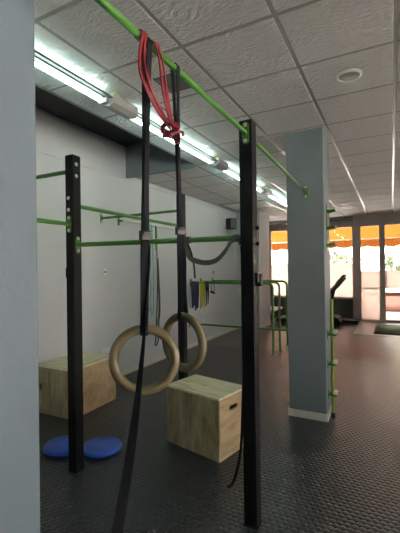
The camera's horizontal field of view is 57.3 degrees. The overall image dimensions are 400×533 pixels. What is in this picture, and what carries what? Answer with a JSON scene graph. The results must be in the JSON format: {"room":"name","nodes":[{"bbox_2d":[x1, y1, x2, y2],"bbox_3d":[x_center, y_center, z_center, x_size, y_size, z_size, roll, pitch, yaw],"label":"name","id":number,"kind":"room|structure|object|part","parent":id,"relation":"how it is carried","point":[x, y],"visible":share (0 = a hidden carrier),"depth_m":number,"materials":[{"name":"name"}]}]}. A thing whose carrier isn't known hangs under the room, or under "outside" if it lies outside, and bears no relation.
{"room":"gym","nodes":[
{"label":"gym","id":0,"kind":"room"},
{"bbox_2d":[0,0,39,532],"bbox_3d":[-0.798,0.084,1.082,0.420,2.940,0.417,-1,0,28],"label":"wall","id":1,"kind":"structure","parent":0,"point":[19,370],"depth_m":1.11,"materials":[{"name":"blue paint"}]},
{"bbox_2d":[35,107,269,370],"bbox_3d":[-1.101,-0.102,5.558,0.200,3.450,14.430,-1,0,28],"label":"wall","id":2,"kind":"structure","parent":0,"point":[110,301],"depth_m":5.10,"materials":[{"name":"grey paint"}]},
{"bbox_2d":[101,346,109,353],"bbox_3d":[-1.273,1.139,4.958,0.018,0.080,0.170,-1,0,28],"label":"wall socket","id":3,"kind":"object","parent":2,"relation":"attached to","point":[107,349],"visible":0.91,"depth_m":4.95,"materials":[{"name":"white plastic"}]},
{"bbox_2d":[118,218,174,229],"bbox_3d":[-0.718,-0.653,5.976,0.107,0.125,1.770,-1,0,28],"label":"wall rail","id":4,"kind":"object","parent":2,"relation":"attached to","point":[119,220],"visible":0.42,"depth_m":5.48,"materials":[{"name":"metal"}]},
{"bbox_2d":[149,223,153,315],"bbox_3d":[-0.795,0.044,5.725,0.064,1.449,0.159,-1,0,28],"label":"band","id":5,"kind":"object","parent":4,"relation":"hanging from","point":[150,225],"visible":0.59,"depth_m":5.75,"materials":[{"name":"rubber"}]},
{"bbox_2d":[154,226,160,345],"bbox_3d":[-0.698,0.300,5.860,0.055,1.924,0.176,-1,0,28],"label":"rope","id":6,"kind":"object","parent":4,"relation":"hanging from","point":[156,245],"visible":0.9,"depth_m":5.87,"materials":[{"name":"fabric"}]},
{"bbox_3d":[-0.708,-0.456,5.864,0.054,0.411,0.048,-1,0,28],"label":"handle","id":7,"kind":"part","parent":6,"relation":"part of","materials":[{"name":"green plastic"}]},
{"bbox_2d":[121,322,270,374],"bbox_3d":[-1.181,1.526,4.494,0.602,0.090,12.060,-1,0,28],"label":"baseboard","id":8,"kind":"structure","parent":2,"relation":"attached to","point":[154,360],"depth_m":6.92,"materials":[{"name":"stone"}]},
{"bbox_2d":[226,218,236,229],"bbox_3d":[0.729,-1.001,8.625,0.200,0.250,0.205,-1,0,-34],"label":"wall speaker","id":9,"kind":"object","parent":2,"relation":"attached to","point":[231,223],"visible":1,"depth_m":8.54,"materials":[{"name":"black plastic"}]},
{"bbox_2d":[231,219,236,227],"bbox_3d":[0.784,-1.002,8.542,0.170,0.220,0.006,-1,0,-34],"label":"grille","id":10,"kind":"object","parent":9,"relation":"attached to","point":[233,221],"depth_m":8.54,"materials":[{"name":"black metal"}]},
{"bbox_2d":[190,279,275,355],"bbox_3d":[0.568,0.894,6.703,1.670,1.322,0.100,-1,0,28],"label":"bar","id":11,"kind":"object","parent":2,"relation":"attached to","point":[264,283],"visible":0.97,"depth_m":6.33,"materials":[{"name":"green metal"}]},
{"bbox_2d":[191,281,198,309],"bbox_3d":[-0.091,0.563,7.043,0.163,0.558,0.065,-1,0,28],"label":"band","id":12,"kind":"object","parent":11,"relation":"hanging from","point":[194,284],"visible":1,"depth_m":7.02,"materials":[{"name":"blue rubber"}]},
{"bbox_2d":[199,281,204,310],"bbox_3d":[0.048,0.566,6.971,0.118,0.568,0.064,-1,0,28],"label":"band","id":13,"kind":"object","parent":11,"relation":"hanging from","point":[201,286],"visible":1,"depth_m":6.95,"materials":[{"name":"yellow rubber"}]},
{"bbox_2d":[205,281,208,305],"bbox_3d":[0.138,0.512,6.924,0.079,0.464,0.063,-1,0,28],"label":"band","id":14,"kind":"object","parent":11,"relation":"hanging from","point":[207,284],"visible":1,"depth_m":6.90,"materials":[{"name":"black plastic"}]},
{"bbox_2d":[189,323,288,330],"bbox_3d":[0.716,1.302,6.548,2.066,0.500,0.060,-1,0,28],"label":"bar","id":15,"kind":"object","parent":2,"relation":"attached to","point":[276,329],"visible":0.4,"depth_m":6.56,"materials":[{"name":"green metal"}]},
{"bbox_2d":[200,278,282,350],"bbox_3d":[0.762,0.892,7.075,1.670,1.322,0.100,-1,0,28],"label":"bar","id":16,"kind":"object","parent":2,"relation":"attached to","point":[275,282],"visible":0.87,"depth_m":6.70,"materials":[{"name":"green metal"}]},
{"bbox_2d":[212,278,288,344],"bbox_3d":[1.017,0.890,7.563,1.670,1.322,0.100,-1,0,28],"label":"bar","id":17,"kind":"object","parent":2,"relation":"attached to","point":[285,282],"visible":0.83,"depth_m":7.19,"materials":[{"name":"green metal"}]},
{"bbox_2d":[126,143,194,177],"bbox_3d":[-0.579,-1.541,5.138,1.153,0.468,0.020,-1,0,28],"label":"wall","id":18,"kind":"structure","parent":0,"point":[160,161],"depth_m":5.18,"materials":[{"name":"grey paint"}]},
{"bbox_2d":[35,85,190,163],"bbox_3d":[-1.700,-1.371,1.843,0.018,0.031,6.900,-1,0,28],"label":"trim","id":19,"kind":"structure","parent":18,"relation":"attached to","point":[35,85],"depth_m":3.30,"materials":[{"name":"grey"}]},
{"bbox_2d":[162,312,206,371],"bbox_3d":[-0.068,0.308,1.492,0.242,0.242,0.034,-1,0,42],"label":"ring","id":20,"kind":"object","parent":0,"point":[202,342],"visible":0.79,"depth_m":1.44,"materials":[{"name":"brown wood"}]},
{"bbox_2d":[35,23,393,147],"bbox_3d":[2.193,-1.873,3.546,7.950,0.110,13.930,-1,0,28],"label":"ceiling","id":21,"kind":"structure","parent":0,"point":[44,100],"depth_m":4.37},
{"bbox_2d":[34,0,399,221],"bbox_3d":[2.223,-1.413,3.589,7.525,0.030,13.605,-1,0,28],"label":"ceiling","id":22,"kind":"structure","parent":0,"point":[323,29],"depth_m":2.67,"materials":[{"name":"paint"}]},
{"bbox_2d":[35,50,141,124],"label":"lamp","id":23,"kind":"object","parent":22,"relation":"attached to","point":[116,103],"depth_m":2.68,"materials":[{"name":"white plastic"}]},
{"bbox_2d":[153,73,190,92],"bbox_3d":[-0.179,-1.365,2.718,0.240,0.008,0.240,-1,0,28],"label":"ceiling vent","id":24,"kind":"object","parent":22,"relation":"in","point":[183,85],"visible":0.39,"depth_m":2.73,"materials":[{"name":"black plastic"}]},
{"bbox_2d":[180,138,239,179],"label":"lamp","id":25,"kind":"object","parent":22,"relation":"attached to","point":[215,162],"depth_m":4.46,"materials":[{"name":"white plastic"}]},
{"bbox_2d":[34,0,399,220],"bbox_3d":[2.223,-1.406,3.589,7.550,0.010,13.630,-1,0,28],"label":"ceiling grid","id":26,"kind":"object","parent":22,"relation":"attached to","point":[274,14],"depth_m":2.63,"materials":[{"name":"grey metal"}]},
{"bbox_2d":[220,200,275,209],"bbox_3d":[1.079,-1.362,8.199,0.990,0.010,0.900,-1,0,28],"label":"ceiling panel","id":27,"kind":"object","parent":22,"relation":"attached to","point":[261,203],"visible":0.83,"depth_m":8.15,"materials":[{"name":"white plastic"}]},
{"bbox_2d":[257,184,286,205],"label":"lamp","id":28,"kind":"object","parent":22,"relation":"attached to","point":[265,191],"depth_m":6.40,"materials":[{"name":"white plastic"}]},
{"bbox_2d":[336,68,361,81],"bbox_3d":[1.079,-1.379,2.650,0.176,0.014,0.176,-1,0,28],"label":"ceiling speaker","id":29,"kind":"object","parent":22,"relation":"attached to","point":[348,75],"visible":1,"depth_m":2.64,"materials":[{"name":"white plastic"}]},
{"bbox_2d":[339,71,359,80],"bbox_3d":[1.079,-1.379,2.650,0.144,0.011,0.144,-1,0,28],"label":"grille","id":30,"kind":"object","parent":29,"relation":"attached to","point":[344,75],"depth_m":2.64,"materials":[{"name":"grey metal"}]},
{"bbox_2d":[39,317,399,532],"bbox_3d":[2.343,1.559,3.734,7.950,0.084,14.380,-1,0,28],"label":"floor","id":31,"kind":"structure","parent":0,"point":[341,474],"depth_m":2.88,"materials":[{"name":"black rubber"}]},
{"bbox_2d":[43,435,68,456],"bbox_3d":[-1.167,1.535,3.139,0.334,0.062,0.332,-1,0,-30],"label":"cushion","id":32,"kind":"object","parent":31,"relation":"on","point":[58,446],"visible":0.56,"depth_m":3.05,"materials":[{"name":"blue plastic"}]},
{"bbox_2d":[38,352,115,418],"bbox_3d":[-1.387,1.316,4.158,0.527,0.512,0.687,-1,0,27],"label":"box","id":33,"kind":"object","parent":31,"relation":"on","point":[99,386],"visible":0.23,"depth_m":3.94,"materials":[{"name":"brown wood"}]},
{"bbox_3d":[-1.536,1.326,3.860,0.525,0.494,0.018,-1,0,27],"label":"panel","id":34,"kind":"part","parent":33,"relation":"part of","materials":[{"name":"brown wood"}]},
{"bbox_3d":[-1.390,1.069,4.159,0.527,0.018,0.687,-1,0,27],"label":"panel","id":35,"kind":"part","parent":33,"relation":"part of","materials":[{"name":"brown wood"}]},
{"bbox_3d":[-1.160,1.322,4.045,0.018,0.494,0.649,-1,0,27],"label":"panel","id":36,"kind":"part","parent":33,"relation":"part of","materials":[{"name":"brown wood"}]},
{"bbox_2d":[84,436,121,458],"bbox_3d":[-0.832,1.530,3.110,0.334,0.062,0.332,-1,0,28],"label":"cushion","id":37,"kind":"object","parent":31,"relation":"on","point":[103,446],"visible":0.99,"depth_m":3.05,"materials":[{"name":"blue plastic"}]},
{"bbox_2d":[36,0,307,529],"bbox_3d":[-1.086,0.354,2.375,2.763,2.416,4.393,-1,0,28],"label":"rack","id":38,"kind":"object","parent":31,"relation":"on","point":[251,279],"visible":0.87,"depth_m":2.20,"materials":[{"name":"black metal"}]},
{"bbox_3d":[-0.968,0.354,2.826,0.081,2.404,0.081,-1,0,28],"label":"post","id":39,"kind":"part","parent":38,"relation":"part of","materials":[{"name":"black metal"}]},
{"bbox_2d":[112,37,152,532],"bbox_3d":[-0.314,0.369,1.026,0.063,2.354,0.628,-1,0,30],"label":"strap","id":40,"kind":"object","parent":38,"relation":"hanging from","point":[145,235],"visible":0.94,"depth_m":1.25,"materials":[{"name":"black fabric"}]},
{"bbox_2d":[108,324,179,394],"bbox_3d":[-0.190,0.320,1.258,0.242,0.242,0.034,-1,0,-8],"label":"ring","id":41,"kind":"object","parent":40,"relation":"hanging from","point":[119,378],"visible":0.95,"depth_m":1.25,"materials":[{"name":"brown wood"}]},
{"bbox_2d":[134,29,183,143],"bbox_3d":[-0.145,-0.640,1.338,0.073,0.344,0.275,-1,0,28],"label":"band","id":42,"kind":"object","parent":38,"relation":"hanging from","point":[174,134],"visible":0.98,"depth_m":1.33,"materials":[{"name":"red rubber"}]},
{"bbox_2d":[170,63,187,321],"bbox_3d":[-0.079,-0.292,1.484,0.041,1.036,0.071,-1,0,28],"label":"strap","id":43,"kind":"object","parent":38,"relation":"hanging from","point":[180,231],"visible":0.94,"depth_m":1.48,"materials":[{"name":"black fabric"}]},
{"bbox_3d":[-0.212,0.349,4.344,0.081,2.404,0.081,-1,0,28],"label":"post","id":44,"kind":"part","parent":38,"relation":"part of","materials":[{"name":"black metal"}]},
{"bbox_2d":[184,234,242,488],"bbox_3d":[0.069,0.541,2.275,0.384,1.477,0.220,-1,0,28],"label":"strap","id":45,"kind":"object","parent":38,"relation":"hanging from","point":[234,238],"visible":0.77,"depth_m":2.25,"materials":[{"name":"fabric"}]},
{"bbox_3d":[0.302,0.335,2.208,0.081,2.404,0.081,-1,0,28],"label":"post","id":46,"kind":"part","parent":38,"relation":"part of","materials":[{"name":"black metal"}]},
{"bbox_3d":[0.318,1.540,2.204,0.093,0.007,0.093,-1,0,28],"label":"foot plate","id":47,"kind":"part","parent":38,"relation":"part of","materials":[{"name":"black metal"}]},
{"bbox_2d":[166,374,242,462],"bbox_3d":[0.056,1.298,3.229,0.589,0.503,0.404,-1,0,40],"label":"box","id":48,"kind":"object","parent":31,"relation":"on","point":[204,413],"visible":0.88,"depth_m":3.05,"materials":[{"name":"brown wood"}]},
{"bbox_3d":[-0.068,1.309,3.082,0.587,0.484,0.018,-1,0,40],"label":"panel","id":49,"kind":"part","parent":48,"relation":"part of","materials":[{"name":"brown wood"}]},
{"bbox_3d":[0.053,1.057,3.230,0.589,0.018,0.404,-1,0,40],"label":"panel","id":50,"kind":"part","parent":48,"relation":"part of","materials":[{"name":"brown wood"}]},
{"bbox_3d":[0.274,1.305,3.045,0.018,0.484,0.366,-1,0,40],"label":"panel","id":51,"kind":"part","parent":48,"relation":"part of","materials":[{"name":"brown wood"}]},
{"bbox_2d":[270,306,282,318],"bbox_3d":[1.957,1.364,10.436,0.600,0.370,0.900,-1,0,28],"label":"bench","id":52,"kind":"object","parent":31,"relation":"on","point":[275,307],"visible":0.25,"depth_m":10.43,"materials":[{"name":"white plastic"}]},
{"bbox_2d":[276,275,345,327],"bbox_3d":[2.941,0.875,9.694,1.705,1.316,0.660,-1,0,28],"label":"treadmill","id":53,"kind":"object","parent":31,"relation":"on","point":[337,319],"visible":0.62,"depth_m":9.17,"materials":[{"name":"black plastic"}]},
{"bbox_3d":[3.408,0.452,9.143,0.356,0.390,0.086,-1,0,28],"label":"handrail","id":54,"kind":"part","parent":53,"relation":"part of","materials":[{"name":"black plastic"}]},
{"bbox_2d":[333,314,342,325],"bbox_3d":[3.406,1.363,9.452,0.480,0.225,0.580,-1,0,28],"label":"hood","id":55,"kind":"object","parent":53,"relation":"attached to","point":[337,319],"depth_m":9.16,"materials":[{"name":"black plastic"}]},
{"bbox_2d":[330,299,334,417],"bbox_3d":[1.346,0.934,3.725,0.042,1.200,0.042,-1,0,28],"label":"tube","id":56,"kind":"object","parent":31,"relation":"on","point":[331,300],"visible":1,"depth_m":3.71,"materials":[{"name":"green metal"}]},
{"bbox_2d":[342,318,359,323],"bbox_3d":[4.001,1.466,9.875,0.540,0.106,0.500,-1,0,28],"label":"board","id":57,"kind":"object","parent":31,"relation":"on","point":[354,320],"visible":0.61,"depth_m":9.68,"materials":[{"name":"black plastic"}]},
{"bbox_2d":[373,324,399,335],"bbox_3d":[4.825,1.487,8.525,1.370,0.026,1.410,-1,0,28],"label":"door mat","id":58,"kind":"object","parent":31,"relation":"on","point":[379,328],"visible":1,"depth_m":8.59,"materials":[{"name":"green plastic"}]},
{"bbox_2d":[236,210,269,325],"bbox_3d":[1.387,0.093,9.459,0.590,2.920,0.850,-1,0,28],"label":"wall","id":59,"kind":"structure","parent":0,"point":[262,218],"depth_m":9.20,"materials":[{"name":"grey paint"}]},
{"bbox_2d":[286,127,330,413],"bbox_3d":[1.158,0.067,3.880,0.369,2.940,0.370,-1,0,28],"label":"wall pillar","id":60,"kind":"structure","parent":0,"point":[307,160],"depth_m":3.72,"materials":[{"name":"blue paint"}]},
{"bbox_2d":[288,406,330,421],"bbox_3d":[1.177,1.501,3.875,0.397,0.072,0.398,-1,0,28],"label":"baseboard","id":61,"kind":"structure","parent":60,"relation":"attached to","point":[291,412],"depth_m":3.69,"materials":[{"name":"stone"}]},
{"bbox_2d":[326,205,336,250],"bbox_3d":[1.352,-0.401,3.763,0.096,0.470,0.087,-1,0,28],"label":"peg rack","id":62,"kind":"object","parent":60,"relation":"attached to","point":[333,209],"visible":1,"depth_m":3.75,"materials":[{"name":"green metal"}]},
{"bbox_3d":[1.315,-0.400,3.785,0.008,0.470,0.070,-1,0,28],"label":"plate","id":63,"kind":"part","parent":62,"relation":"part of","materials":[{"name":"green metal"}]},
{"bbox_2d":[327,329,337,399],"bbox_3d":[1.351,0.991,3.720,0.097,0.706,0.092,-1,0,28],"label":"holder","id":64,"kind":"object","parent":60,"relation":"attached to","point":[335,361],"visible":0.99,"depth_m":3.70,"materials":[{"name":"green metal"}]},
{"bbox_3d":[5.516,-1.686,9.895,7.950,0.530,0.600,-1,0,28],"label":"wall","id":65,"kind":"structure","parent":0,"visible":0},
{"bbox_2d":[269,216,352,224],"bbox_3d":[3.252,-1.367,10.995,2.510,0.080,0.490,-1,0,28],"label":"trim","id":66,"kind":"structure","parent":65,"relation":"attached to","point":[347,217],"depth_m":10.63,"materials":[{"name":"grey metal"}]},
{"bbox_2d":[269,220,353,317],"bbox_3d":[3.355,0.072,11.150,2.510,2.920,0.110,-1,0,28],"label":"window","id":67,"kind":"structure","parent":65,"relation":"in","point":[343,302],"depth_m":10.79,"materials":[{"name":"clear glass"}]},
{"bbox_3d":[2.828,0.425,11.437,1.200,0.970,0.008,-1,0,28],"label":"glass pane","id":68,"kind":"part","parent":67,"relation":"part of","materials":[{"name":"clear glass"}]},
{"bbox_3d":[3.367,1.242,11.139,2.510,0.580,0.045,-1,0,28],"label":"sill panel","id":69,"kind":"part","parent":67,"relation":"part of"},
{"bbox_3d":[3.926,0.409,10.863,1.120,0.970,0.008,-1,0,28],"label":"glass pane","id":70,"kind":"part","parent":67,"relation":"part of","materials":[{"name":"clear glass"}]},
{"bbox_2d":[271,225,399,250],"bbox_3d":[6.217,-1.202,10.844,11.000,1.110,1.732,-1,0,28],"label":"awning","id":71,"kind":"object","parent":65,"relation":"attached to","point":[342,237],"visible":0.31,"depth_m":12.07,"materials":[{"name":"orange fabric"}]},
{"bbox_2d":[353,213,399,322],"bbox_3d":[6.521,0.023,9.058,5.040,2.920,0.164,-1,0,28],"label":"door","id":72,"kind":"structure","parent":65,"relation":"in","point":[370,287],"depth_m":10.02,"materials":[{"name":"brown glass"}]},
{"bbox_3d":[4.680,0.351,10.062,0.460,0.460,0.008,-1,0,28],"label":"glass pane","id":73,"kind":"part","parent":72,"relation":"part of","materials":[{"name":"clear glass"}]},
{"bbox_3d":[4.689,1.026,10.060,0.460,0.830,0.008,-1,0,28],"label":"glass pane","id":74,"kind":"part","parent":72,"relation":"part of","materials":[{"name":"clear glass"}]},
{"bbox_3d":[5.420,0.340,9.675,0.930,0.460,0.008,-1,0,28],"label":"glass pane","id":75,"kind":"part","parent":72,"relation":"part of","materials":[{"name":"clear glass"}]},
{"label":"outside","id":76,"kind":"structure","parent":0,"visible":0},
{"bbox_2d":[386,311,399,319],"bbox_3d":[16.607,1.588,31.710,60.000,0.270,48.420,-1,0,28],"label":"ground","id":77,"kind":"structure","parent":76,"point":[390,315],"depth_m":11.41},
{"bbox_2d":[272,245,399,289],"bbox_3d":[9.378,-2.232,26.629,24.000,7.530,4.100,-1,0,28],"label":"building","id":78,"kind":"structure","parent":77,"relation":"on","point":[369,255],"depth_m":23.71,"materials":[{"name":"white paint"}]},
{"bbox_3d":[5.637,0.277,26.309,1.100,1.550,0.050,-1,0,28],"label":"pane","id":79,"kind":"part","parent":78,"relation":"part of","materials":[{"name":"clear glass"}]},
{"bbox_3d":[11.485,0.189,23.251,1.100,1.550,0.050,-1,0,28],"label":"pane","id":80,"kind":"part","parent":78,"relation":"part of","materials":[{"name":"clear glass"}]},
{"bbox_2d":[330,249,362,264],"bbox_3d":[5.729,0.392,15.267,1.965,2.308,1.961,-1,0,28],"label":"shrub","id":81,"kind":"object","parent":77,"relation":"on","point":[336,253],"visible":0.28,"depth_m":14.84,"materials":[{"name":"green plant"}]},
{"bbox_2d":[385,253,399,270],"bbox_3d":[8.011,0.470,14.542,1.608,2.084,1.677,-1,0,28],"label":"shrub","id":82,"kind":"object","parent":77,"relation":"on","point":[388,261],"visible":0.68,"depth_m":14.46,"materials":[{"name":"green plant"}]},
{"bbox_2d":[386,290,399,311],"bbox_3d":[7.859,1.150,11.919,3.630,0.710,0.480,-1,0,28],"label":"brick planter","id":83,"kind":"object","parent":77,"relation":"on","point":[392,296],"visible":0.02,"depth_m":12.39,"materials":[{"name":"brick"}]},
{"bbox_2d":[393,246,395,289],"bbox_3d":[7.268,-0.162,13.687,0.300,3.300,0.075,-1,0,28],"label":"sign post","id":84,"kind":"object","parent":77,"relation":"on","point":[394,259],"visible":0.07,"depth_m":13.66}
]}

